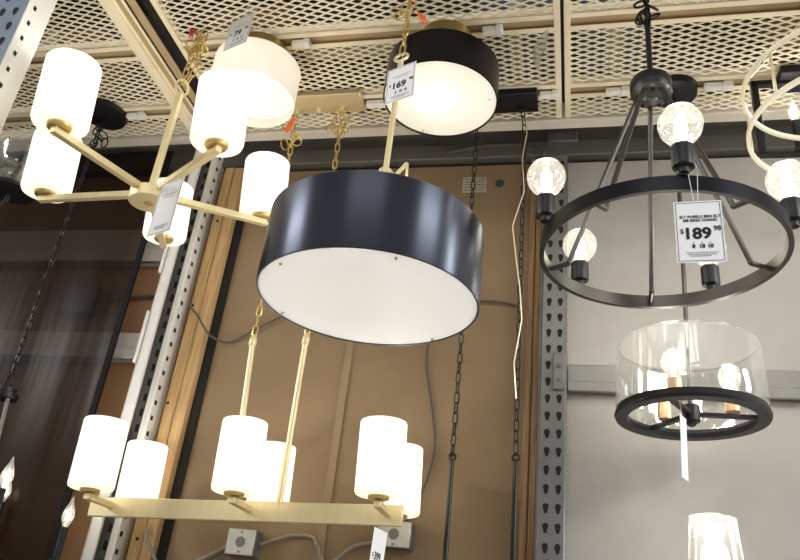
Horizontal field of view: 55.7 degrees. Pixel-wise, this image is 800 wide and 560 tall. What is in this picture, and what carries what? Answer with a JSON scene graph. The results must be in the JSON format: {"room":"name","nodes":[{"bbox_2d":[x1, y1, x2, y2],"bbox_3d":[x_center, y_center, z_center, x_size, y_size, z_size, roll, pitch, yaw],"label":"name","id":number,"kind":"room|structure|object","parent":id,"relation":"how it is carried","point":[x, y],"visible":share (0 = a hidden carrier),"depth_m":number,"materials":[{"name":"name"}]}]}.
{"room":"store","nodes":[
{"label":"store","id":0,"kind":"room"},
{"bbox_2d":[48,0,329,23],"bbox_3d":[0.167,-1.892,2.947,9.000,0.050,3.000,0,-28,13],"label":"ceiling","id":1,"kind":"structure","parent":0,"point":[139,2],"depth_m":4.08,"materials":[{"name":"beige metal"}]},
{"bbox_2d":[3,0,799,559],"bbox_3d":[0.104,0.599,2.699,9.000,4.600,0.060,0,-28,13],"label":"wall","id":2,"kind":"structure","parent":0,"point":[628,497],"depth_m":2.73,"materials":[{"name":"brown wood"}]},
{"bbox_2d":[111,333,139,362],"bbox_3d":[-2.163,0.270,3.322,2.300,0.115,0.058,0,-28,13],"label":"beam","id":3,"kind":"structure","parent":2,"relation":"attached to","point":[126,345],"depth_m":3.06,"materials":[{"name":"grey metal"}]},
{"bbox_2d":[130,295,154,298],"bbox_3d":[-1.133,0.081,3.207,0.322,0.049,0.017,1,-28,12],"label":"electrical cable","id":4,"kind":"object","parent":2,"relation":"attached to","point":[142,296],"visible":0.27,"depth_m":3.20,"materials":[{"name":"grey plastic"}]},
{"bbox_2d":[140,240,163,266],"bbox_3d":[-2.114,-0.146,3.534,2.300,0.165,0.058,0,-28,13],"label":"beam","id":5,"kind":"structure","parent":2,"relation":"attached to","point":[152,256],"depth_m":3.25,"materials":[{"name":"grey metal"}]},
{"bbox_2d":[144,528,225,559],"bbox_3d":[-0.751,0.952,2.631,0.320,0.147,0.042,5,-27,5],"label":"electrical cable","id":6,"kind":"object","parent":2,"relation":"attached to","point":[150,548],"visible":0.93,"depth_m":2.63,"materials":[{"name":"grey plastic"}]},
{"bbox_2d":[156,211,244,559],"bbox_3d":[-0.853,1.065,2.626,0.035,3.505,0.012,0,-28,13],"label":"trim","id":7,"kind":"structure","parent":2,"relation":"attached to","point":[168,525],"depth_m":2.94,"materials":[{"name":"black metal"}]},
{"bbox_2d":[190,307,280,343],"bbox_3d":[-0.660,0.186,3.027,0.402,0.142,0.051,5,-27,3],"label":"electrical cable","id":8,"kind":"object","parent":2,"relation":"attached to","point":[191,308],"visible":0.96,"depth_m":3.02,"materials":[{"name":"grey plastic"}]},
{"bbox_2d":[224,528,262,558],"bbox_3d":[-0.538,0.907,2.608,0.105,0.088,0.066,0,-28,13],"label":"junction box","id":9,"kind":"object","parent":2,"relation":"attached to","point":[242,543],"visible":1,"depth_m":2.58,"materials":[{"name":"metal"}]},
{"bbox_2d":[235,531,244,552],"bbox_3d":[-0.544,0.893,2.582,0.036,0.072,0.005,0,-28,13],"label":"socket","id":10,"kind":"object","parent":9,"relation":"attached to","point":[239,535],"depth_m":2.58,"materials":[{"name":"metal"}]},
{"bbox_2d":[259,534,317,546],"bbox_3d":[-0.378,0.893,2.596,0.211,0.052,0.022,0,-28,13],"label":"electrical cable","id":11,"kind":"object","parent":2,"relation":"attached to","point":[288,535],"visible":1,"depth_m":2.60,"materials":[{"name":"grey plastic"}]},
{"bbox_2d":[317,541,371,559],"bbox_3d":[-0.186,0.912,2.541,0.197,0.090,0.026,0,-28,13],"label":"electrical cable","id":12,"kind":"object","parent":2,"relation":"attached to","point":[350,548],"visible":0.93,"depth_m":2.54,"materials":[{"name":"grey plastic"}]},
{"bbox_2d":[314,170,378,559],"bbox_3d":[-0.290,1.072,2.496,0.028,3.495,0.008,0,-28,13],"label":"trim","id":13,"kind":"structure","parent":2,"relation":"attached to","point":[322,532],"depth_m":2.74,"materials":[{"name":"brown wood"}]},
{"bbox_2d":[378,522,414,551],"bbox_3d":[-0.015,0.851,2.519,0.115,0.085,0.066,0,-28,13],"label":"junction box","id":14,"kind":"object","parent":2,"relation":"attached to","point":[398,538],"visible":0.74,"depth_m":2.49,"materials":[{"name":"metal"}]},
{"bbox_2d":[388,528,398,544],"bbox_3d":[-0.021,0.836,2.493,0.036,0.072,0.005,0,-28,13],"label":"socket","id":15,"kind":"object","parent":14,"relation":"attached to","point":[393,533],"depth_m":2.49,"materials":[{"name":"metal"}]},
{"bbox_2d":[0,119,799,174],"bbox_3d":[0.729,-0.622,3.175,8.000,0.275,0.055,0,-28,13],"label":"header beam","id":16,"kind":"structure","parent":2,"relation":"attached to","point":[716,139],"depth_m":3.21,"materials":[{"name":"grey metal"}]},
{"bbox_2d":[448,142,544,154],"bbox_3d":[0.401,-0.545,3.168,0.407,0.067,0.018,0,-28,13],"label":"electrical cable","id":17,"kind":"object","parent":16,"relation":"attached to","point":[508,144],"visible":0.97,"depth_m":3.17,"materials":[{"name":"grey plastic"}]},
{"bbox_2d":[548,131,577,143],"bbox_3d":[0.675,-0.581,3.140,0.120,0.050,0.050,0,-28,13],"label":"junction box","id":18,"kind":"object","parent":16,"relation":"attached to","point":[569,137],"visible":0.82,"depth_m":3.12,"materials":[{"name":"metal"}]},
{"bbox_2d":[404,343,434,521],"bbox_3d":[0.088,0.505,2.705,0.093,0.732,0.008,0,-28,13],"label":"electrical cable","id":19,"kind":"object","parent":2,"relation":"attached to","point":[427,348],"visible":0.66,"depth_m":2.69,"materials":[{"name":"grey plastic"}]},
{"bbox_2d":[462,177,487,192],"bbox_3d":[0.312,-0.397,3.150,0.104,0.075,0.004,0,-28,13],"label":"paper label","id":20,"kind":"object","parent":2,"relation":"attached to","point":[481,184],"visible":0.92,"depth_m":3.15,"materials":[{"name":"beige paper"}]},
{"bbox_2d":[480,300,515,306],"bbox_3d":[0.334,0.093,2.870,0.213,0.037,0.009,0,-28,13],"label":"electrical cable","id":21,"kind":"object","parent":2,"relation":"attached to","point":[490,301],"visible":0.61,"depth_m":2.86,"materials":[{"name":"grey plastic"}]},
{"bbox_2d":[495,180,503,186],"bbox_3d":[0.413,-0.400,3.130,0.036,0.036,0.002,0,-28,13],"label":"round sticker","id":22,"kind":"object","parent":2,"relation":"attached to","point":[499,183],"visible":1,"depth_m":3.13,"materials":[{"name":"blue"}]},
{"bbox_2d":[567,365,799,402],"bbox_3d":[2.548,0.353,2.213,4.020,0.103,0.043,0,-28,13],"label":"beam","id":23,"kind":"structure","parent":2,"relation":"attached to","point":[590,380],"depth_m":2.58,"materials":[{"name":"grey metal"}]},
{"bbox_2d":[688,515,742,559],"bbox_3d":[0.871,0.875,2.119,0.166,0.369,0.381,0,-28,13],"label":"wall light","id":24,"kind":"object","parent":2,"relation":"attached to","point":[712,549],"visible":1,"depth_m":2.04,"materials":[{"name":"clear glass"}]},
{"bbox_3d":[-0.738,1.253,-0.968,9.000,0.050,7.200,0,-28,13],"label":"floor","id":25,"kind":"structure","parent":0,"visible":0},
{"bbox_2d":[0,0,57,132],"bbox_3d":[-1.323,0.485,1.670,0.125,3.570,0.090,0,-28,13],"label":"upright","id":26,"kind":"object","parent":25,"relation":"on","point":[23,23],"visible":1,"depth_m":2.25,"materials":[{"name":"white metal"}]},
{"bbox_2d":[80,149,223,559],"bbox_3d":[-1.037,0.997,2.618,0.100,3.580,0.160,0,-28,13],"label":"upright","id":27,"kind":"object","parent":25,"relation":"on","point":[155,354],"visible":0.66,"depth_m":2.98,"materials":[{"name":"white metal"}]},
{"bbox_2d":[0,92,799,151],"bbox_3d":[0.698,-0.662,3.040,8.000,0.092,0.056,0,-28,13],"label":"beam","id":28,"kind":"structure","parent":27,"relation":"attached to","point":[731,114],"depth_m":3.07,"materials":[{"name":"beige metal"}]},
{"bbox_2d":[0,151,173,559],"bbox_3d":[-2.280,0.810,2.953,2.240,3.150,0.014,0,-28,13],"label":"plastic sheet","id":29,"kind":"object","parent":28,"relation":"hanging from","point":[61,371],"visible":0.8,"depth_m":3.09,"materials":[{"name":"black"}]},
{"bbox_2d":[0,0,189,141],"bbox_3d":[-1.864,-1.010,2.916,1.658,0.038,1.483,0,-28,13],"label":"panel","id":30,"kind":"object","parent":28,"relation":"attached to","point":[120,50],"visible":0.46,"depth_m":3.08,"materials":[{"name":"beige metal"}]},
{"bbox_2d":[0,469,14,515],"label":"chandelier","id":31,"kind":"object","parent":30,"relation":"hanging from","point":[3,491],"depth_m":2.46,"materials":[{"name":"black"}]},
{"bbox_2d":[0,141,34,209],"bbox_3d":[-1.425,-0.558,2.778,0.388,0.783,0.176,0,-28,13],"label":"glass light","id":32,"kind":"object","parent":30,"relation":"hanging from","point":[11,191],"visible":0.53,"depth_m":2.61,"materials":[{"name":"black"}]},
{"bbox_2d":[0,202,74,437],"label":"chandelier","id":33,"kind":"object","parent":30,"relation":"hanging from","point":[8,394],"depth_m":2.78,"materials":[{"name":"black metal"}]},
{"bbox_2d":[48,526,67,559],"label":"chandelier","id":34,"kind":"object","parent":30,"relation":"hanging from","point":[63,531],"depth_m":2.55,"materials":[{"name":"black metal"}]},
{"bbox_2d":[16,28,130,100],"bbox_3d":[-1.457,-0.922,3.259,0.500,0.202,0.202,0,-28,13],"label":"carton","id":35,"kind":"object","parent":30,"relation":"on","point":[102,30],"visible":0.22,"depth_m":3.19,"materials":[{"name":"brown"}]},
{"bbox_2d":[75,158,89,192],"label":"chandelier","id":36,"kind":"object","parent":30,"relation":"hanging from","point":[80,182],"depth_m":3.14,"materials":[{"name":"black metal"}]},
{"bbox_2d":[87,98,127,150],"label":"chandelier","id":37,"kind":"object","parent":30,"relation":"hanging from","point":[108,115],"depth_m":3.25,"materials":[{"name":"black metal"}]},
{"bbox_2d":[126,111,146,119],"bbox_3d":[-1.140,-0.708,3.268,0.085,0.026,0.034,0,-28,13],"label":"connector","id":38,"kind":"object","parent":30,"relation":"attached to","point":[140,115],"visible":1,"depth_m":3.26,"materials":[{"name":"white plastic"}]},
{"bbox_2d":[99,0,198,130],"bbox_3d":[-0.973,-0.998,2.711,0.172,0.056,1.475,0,-28,13],"label":"channel","id":39,"kind":"object","parent":28,"relation":"attached to","point":[120,13],"visible":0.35,"depth_m":2.90,"materials":[{"name":"beige metal"}]},
{"bbox_2d":[150,0,561,130],"bbox_3d":[-0.194,-1.005,2.534,1.422,0.038,1.483,0,-28,13],"label":"panel","id":40,"kind":"object","parent":28,"relation":"attached to","point":[545,19],"visible":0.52,"depth_m":2.74,"materials":[{"name":"beige metal"}]},
{"bbox_2d":[20,29,289,248],"bbox_3d":[-0.806,-0.594,2.589,0.851,0.780,0.872,0,-28,13],"label":"chandelier","id":41,"kind":"object","parent":40,"relation":"hanging from","point":[64,102],"visible":0.94,"depth_m":2.36,"materials":[{"name":"white glass"}]},
{"bbox_2d":[147,177,184,236],"bbox_3d":[-0.727,-0.222,2.303,0.163,0.211,0.017,-17,-35,39],"label":"price tag","id":42,"kind":"object","parent":41,"relation":"hanging from","point":[168,198],"visible":1,"depth_m":2.28,"materials":[{"name":"white paper"}]},
{"bbox_2d":[67,89,422,526],"bbox_3d":[-0.407,0.025,2.710,1.064,1.674,0.415,0,-28,13],"label":"linear chandelier","id":43,"kind":"object","parent":40,"relation":"hanging from","point":[388,468],"visible":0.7,"depth_m":2.35,"materials":[{"name":"white glass"}]},
{"bbox_2d":[370,527,386,559],"bbox_3d":[-0.065,0.795,2.175,0.002,0.154,0.084,-9,-31,28],"label":"price tag","id":44,"kind":"object","parent":43,"relation":"hanging from","point":[378,546],"visible":1,"depth_m":2.19,"materials":[{"name":"white paper"}]},
{"bbox_2d":[203,4,301,66],"bbox_3d":[-0.587,-0.942,3.071,0.320,0.252,0.202,0,-28,13],"label":"carton","id":45,"kind":"object","parent":40,"relation":"on","point":[287,6],"visible":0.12,"depth_m":3.01,"materials":[{"name":"brown"}]},
{"bbox_2d":[212,31,300,127],"bbox_3d":[-0.526,-0.758,2.785,0.316,0.244,0.316,0,-28,13],"label":"light","id":46,"kind":"object","parent":40,"relation":"attached to","point":[273,75],"visible":0.8,"depth_m":2.69,"materials":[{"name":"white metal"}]},
{"bbox_2d":[223,12,253,51],"bbox_3d":[-0.568,-0.878,2.667,0.112,0.151,0.002,-11,-32,31],"label":"price tag","id":47,"kind":"object","parent":46,"relation":"attached to","point":[239,29],"visible":1,"depth_m":2.66,"materials":[{"name":"white paper"}]},
{"bbox_2d":[231,70,292,118],"bbox_3d":[-0.535,-0.686,2.748,0.306,0.006,0.306,0,-28,13],"label":"diffuser","id":48,"kind":"object","parent":46,"relation":"attached to","point":[268,99],"depth_m":2.76,"materials":[{"name":"white glass"}]},
{"bbox_2d":[291,38,311,48],"bbox_3d":[-0.362,-0.866,2.776,0.070,0.026,0.034,0,-28,13],"label":"connector","id":49,"kind":"object","parent":40,"relation":"attached to","point":[306,43],"visible":1,"depth_m":2.77,"materials":[{"name":"white plastic"}]},
{"bbox_2d":[304,17,396,60],"bbox_3d":[-0.169,-0.916,2.881,0.380,0.122,0.082,0,-28,13],"label":"carton","id":50,"kind":"object","parent":40,"relation":"on","point":[394,45],"visible":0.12,"depth_m":2.86,"materials":[{"name":"brown"}]},
{"bbox_2d":[256,0,483,345],"bbox_3d":[-0.021,-0.465,2.192,0.568,1.191,0.568,17,-28,-19],"label":"drum pendant","id":51,"kind":"object","parent":40,"relation":"hanging from","point":[384,257],"visible":1,"depth_m":1.80,"materials":[{"name":"grey metal"}]},
{"bbox_2d":[258,248,476,343],"bbox_3d":[-0.083,0.053,1.927,0.556,0.004,0.556,0,-28,13],"label":"diffuser","id":52,"kind":"object","parent":51,"relation":"attached to","point":[357,295],"depth_m":1.89,"materials":[{"name":"white plastic"}]},
{"bbox_2d":[384,54,415,104],"bbox_3d":[0.006,-0.602,2.235,0.103,0.193,0.009,-10,-31,30],"label":"price tag","id":53,"kind":"object","parent":51,"relation":"hanging from","point":[400,80],"visible":1,"depth_m":2.22,"materials":[{"name":"white paper"}]},
{"bbox_2d":[366,100,384,107],"bbox_3d":[-0.070,-0.705,3.023,0.130,0.026,0.034,0,-28,13],"label":"connector","id":54,"kind":"object","parent":40,"relation":"attached to","point":[369,103],"visible":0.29,"depth_m":3.02,"materials":[{"name":"white plastic"}]},
{"bbox_2d":[383,19,499,136],"bbox_3d":[0.150,-0.730,2.627,0.388,0.294,0.388,0,-28,13],"label":"light","id":55,"kind":"object","parent":40,"relation":"attached to","point":[456,87],"visible":0.76,"depth_m":2.50,"materials":[{"name":"black metal"}]},
{"bbox_2d":[385,61,495,134],"bbox_3d":[0.136,-0.608,2.565,0.378,0.015,0.378,0,-28,13],"label":"diffuser","id":56,"kind":"object","parent":55,"relation":"attached to","point":[449,97],"depth_m":2.55,"materials":[{"name":"white plastic"}]},
{"bbox_2d":[442,88,537,559],"bbox_3d":[0.267,0.420,2.380,0.300,2.524,0.136,0,-28,13],"label":"linear pendant","id":57,"kind":"object","parent":40,"relation":"hanging from","point":[520,100],"visible":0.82,"depth_m":2.56,"materials":[{"name":"black"}]},
{"bbox_2d":[482,24,502,35],"bbox_3d":[0.321,-0.864,2.620,0.070,0.026,0.034,0,-28,13],"label":"connector","id":58,"kind":"object","parent":40,"relation":"attached to","point":[497,29],"visible":1,"depth_m":2.61,"materials":[{"name":"white plastic"}]},
{"bbox_2d":[476,0,554,75],"bbox_3d":[0.439,-0.917,2.824,0.290,0.202,0.222,0,-28,13],"label":"carton","id":59,"kind":"object","parent":40,"relation":"on","point":[501,1],"visible":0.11,"depth_m":2.76,"materials":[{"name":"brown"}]},
{"bbox_2d":[539,89,558,99],"bbox_3d":[0.567,-0.704,2.877,0.073,0.026,0.034,0,-28,13],"label":"connector","id":60,"kind":"object","parent":40,"relation":"attached to","point":[554,94],"visible":1,"depth_m":2.87,"materials":[{"name":"white plastic"}]},
{"bbox_2d":[564,0,799,117],"bbox_3d":[1.454,-1.001,2.156,1.934,0.038,1.483,0,-28,13],"label":"panel","id":61,"kind":"object","parent":28,"relation":"attached to","point":[608,14],"visible":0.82,"depth_m":2.62,"materials":[{"name":"beige metal"}]},
{"bbox_2d":[579,0,650,72],"bbox_3d":[0.780,-0.916,2.769,0.240,0.222,0.202,0,-28,13],"label":"carton","id":62,"kind":"object","parent":61,"relation":"on","point":[582,1],"visible":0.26,"depth_m":2.71,"materials":[{"name":"blue"}]},
{"bbox_2d":[605,86,629,95],"bbox_3d":[0.810,-0.703,2.821,0.085,0.026,0.034,0,-28,13],"label":"connector","id":63,"kind":"object","parent":61,"relation":"attached to","point":[624,90],"visible":1,"depth_m":2.81,"materials":[{"name":"white plastic"}]},
{"bbox_2d":[535,0,799,308],"bbox_3d":[0.742,-0.498,2.196,0.712,0.966,0.696,0,-28,13],"label":"ring chandelier","id":64,"kind":"object","parent":61,"relation":"hanging from","point":[650,88],"visible":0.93,"depth_m":2.05,"materials":[{"name":"grey metal"}]},
{"bbox_2d":[535,192,555,223],"bbox_3d":[0.385,-0.188,1.999,0.052,0.078,0.052,0,-28,13],"label":"socket","id":65,"kind":"object","parent":64,"relation":"attached to","point":[545,201],"depth_m":1.98,"materials":[{"name":"black metal"}]},
{"bbox_2d":[571,259,588,283],"bbox_3d":[0.545,-0.018,2.294,0.052,0.078,0.052,0,-28,13],"label":"socket","id":66,"kind":"object","parent":64,"relation":"attached to","point":[579,268],"depth_m":2.28,"materials":[{"name":"black metal"}]},
{"bbox_2d":[670,140,694,174],"bbox_3d":[0.656,-0.279,1.756,0.052,0.078,0.052,0,-28,13],"label":"socket","id":67,"kind":"object","parent":64,"relation":"attached to","point":[682,151],"depth_m":1.74,"materials":[{"name":"black metal"}]},
{"bbox_2d":[673,174,726,262],"bbox_3d":[0.660,-0.141,1.677,0.100,0.238,0.014,-2,-28,16],"label":"price tag","id":68,"kind":"object","parent":64,"relation":"hanging from","point":[699,226],"visible":1,"depth_m":1.65,"materials":[{"name":"white paper"}]},
{"bbox_2d":[686,251,718,256],"bbox_3d":[0.650,-0.056,1.626,0.065,0.010,0.001,-2,-28,16],"label":"print","id":69,"kind":"object","parent":68,"relation":"attached to","point":[688,253],"depth_m":1.63,"materials":[{"name":"grey paper"}]},
{"bbox_2d":[700,263,720,288],"bbox_3d":[0.916,-0.005,2.233,0.052,0.078,0.052,0,-28,13],"label":"socket","id":70,"kind":"object","parent":64,"relation":"attached to","point":[710,274],"depth_m":2.22,"materials":[{"name":"black metal"}]},
{"bbox_2d":[779,196,799,228],"bbox_3d":[0.985,-0.166,1.900,0.052,0.078,0.052,0,-28,13],"label":"socket","id":71,"kind":"object","parent":64,"relation":"attached to","point":[791,204],"depth_m":1.88,"materials":[{"name":"black metal"}]},
{"bbox_2d":[614,74,773,440],"bbox_3d":[0.927,-0.135,2.518,0.440,1.282,0.440,0,-28,13],"label":"drum pendant","id":72,"kind":"object","parent":61,"relation":"hanging from","point":[685,87],"visible":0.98,"depth_m":2.24,"materials":[{"name":"black"}]},
{"bbox_2d":[657,401,671,420],"bbox_3d":[0.827,0.408,2.366,0.042,0.060,0.042,0,-28,13],"label":"socket","id":73,"kind":"object","parent":72,"relation":"attached to","point":[664,409],"depth_m":2.35,"materials":[{"name":"gold metal"}]},
{"bbox_2d":[666,376,681,387],"bbox_3d":[0.793,0.313,2.188,0.042,0.060,0.042,0,-28,13],"label":"socket","id":74,"kind":"object","parent":72,"relation":"attached to","point":[673,381],"depth_m":2.18,"materials":[{"name":"gold metal"}]},
{"bbox_2d":[679,400,688,480],"bbox_3d":[0.761,0.420,2.046,0.014,0.235,0.050,-14,-33,35],"label":"price tag","id":75,"kind":"object","parent":72,"relation":"hanging from","point":[683,429],"visible":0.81,"depth_m":2.03,"materials":[{"name":"white paper"}]},
{"bbox_2d":[724,402,740,413],"bbox_3d":[0.984,0.364,2.242,0.042,0.060,0.042,0,-28,13],"label":"socket","id":76,"kind":"object","parent":72,"relation":"attached to","point":[730,408],"depth_m":2.22,"materials":[{"name":"gold metal"}]},
{"bbox_2d":[703,80,733,90],"bbox_3d":[1.153,-0.702,2.743,0.100,0.026,0.034,0,-28,13],"label":"connector","id":77,"kind":"object","parent":61,"relation":"attached to","point":[727,85],"visible":1,"depth_m":2.73,"materials":[{"name":"white plastic"}]},
{"bbox_2d":[741,23,799,180],"bbox_3d":[1.302,-0.659,2.251,0.544,0.513,0.544,0,-28,13],"label":"pendant","id":78,"kind":"object","parent":61,"relation":"hanging from","point":[751,120],"visible":0.98,"depth_m":2.20,"materials":[{"name":"beige metal"}]},
{"bbox_2d":[750,64,799,158],"bbox_3d":[1.643,-0.566,2.529,0.852,0.354,0.110,0,-28,13],"label":"chandelier","id":79,"kind":"object","parent":61,"relation":"hanging from","point":[786,74],"visible":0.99,"depth_m":2.62,"materials":[{"name":"black"}]},
{"bbox_2d":[759,15,799,61],"bbox_3d":[1.399,-0.915,2.604,0.240,0.202,0.242,0,-28,13],"label":"carton","id":80,"kind":"object","parent":61,"relation":"on","point":[785,18],"visible":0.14,"depth_m":2.61,"materials":[{"name":"brown"}]},
{"bbox_2d":[126,168,243,559],"bbox_3d":[-0.920,1.056,2.623,0.092,3.505,0.049,0,-28,13],"label":"stud","id":81,"kind":"object","parent":25,"relation":"on","point":[176,414],"visible":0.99,"depth_m":2.99,"materials":[{"name":"brown wood"}]},
{"bbox_2d":[519,159,543,559],"bbox_3d":[0.383,1.062,2.329,0.048,3.505,0.036,0,-28,13],"label":"stud","id":82,"kind":"object","parent":25,"relation":"on","point":[529,443],"visible":1,"depth_m":2.67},
{"bbox_2d":[534,155,567,559],"bbox_3d":[0.445,1.056,2.265,0.095,3.470,0.112,0,-28,13],"label":"upright","id":83,"kind":"object","parent":25,"relation":"on","point":[550,496],"visible":0.91,"depth_m":2.56,"materials":[{"name":"metal"}]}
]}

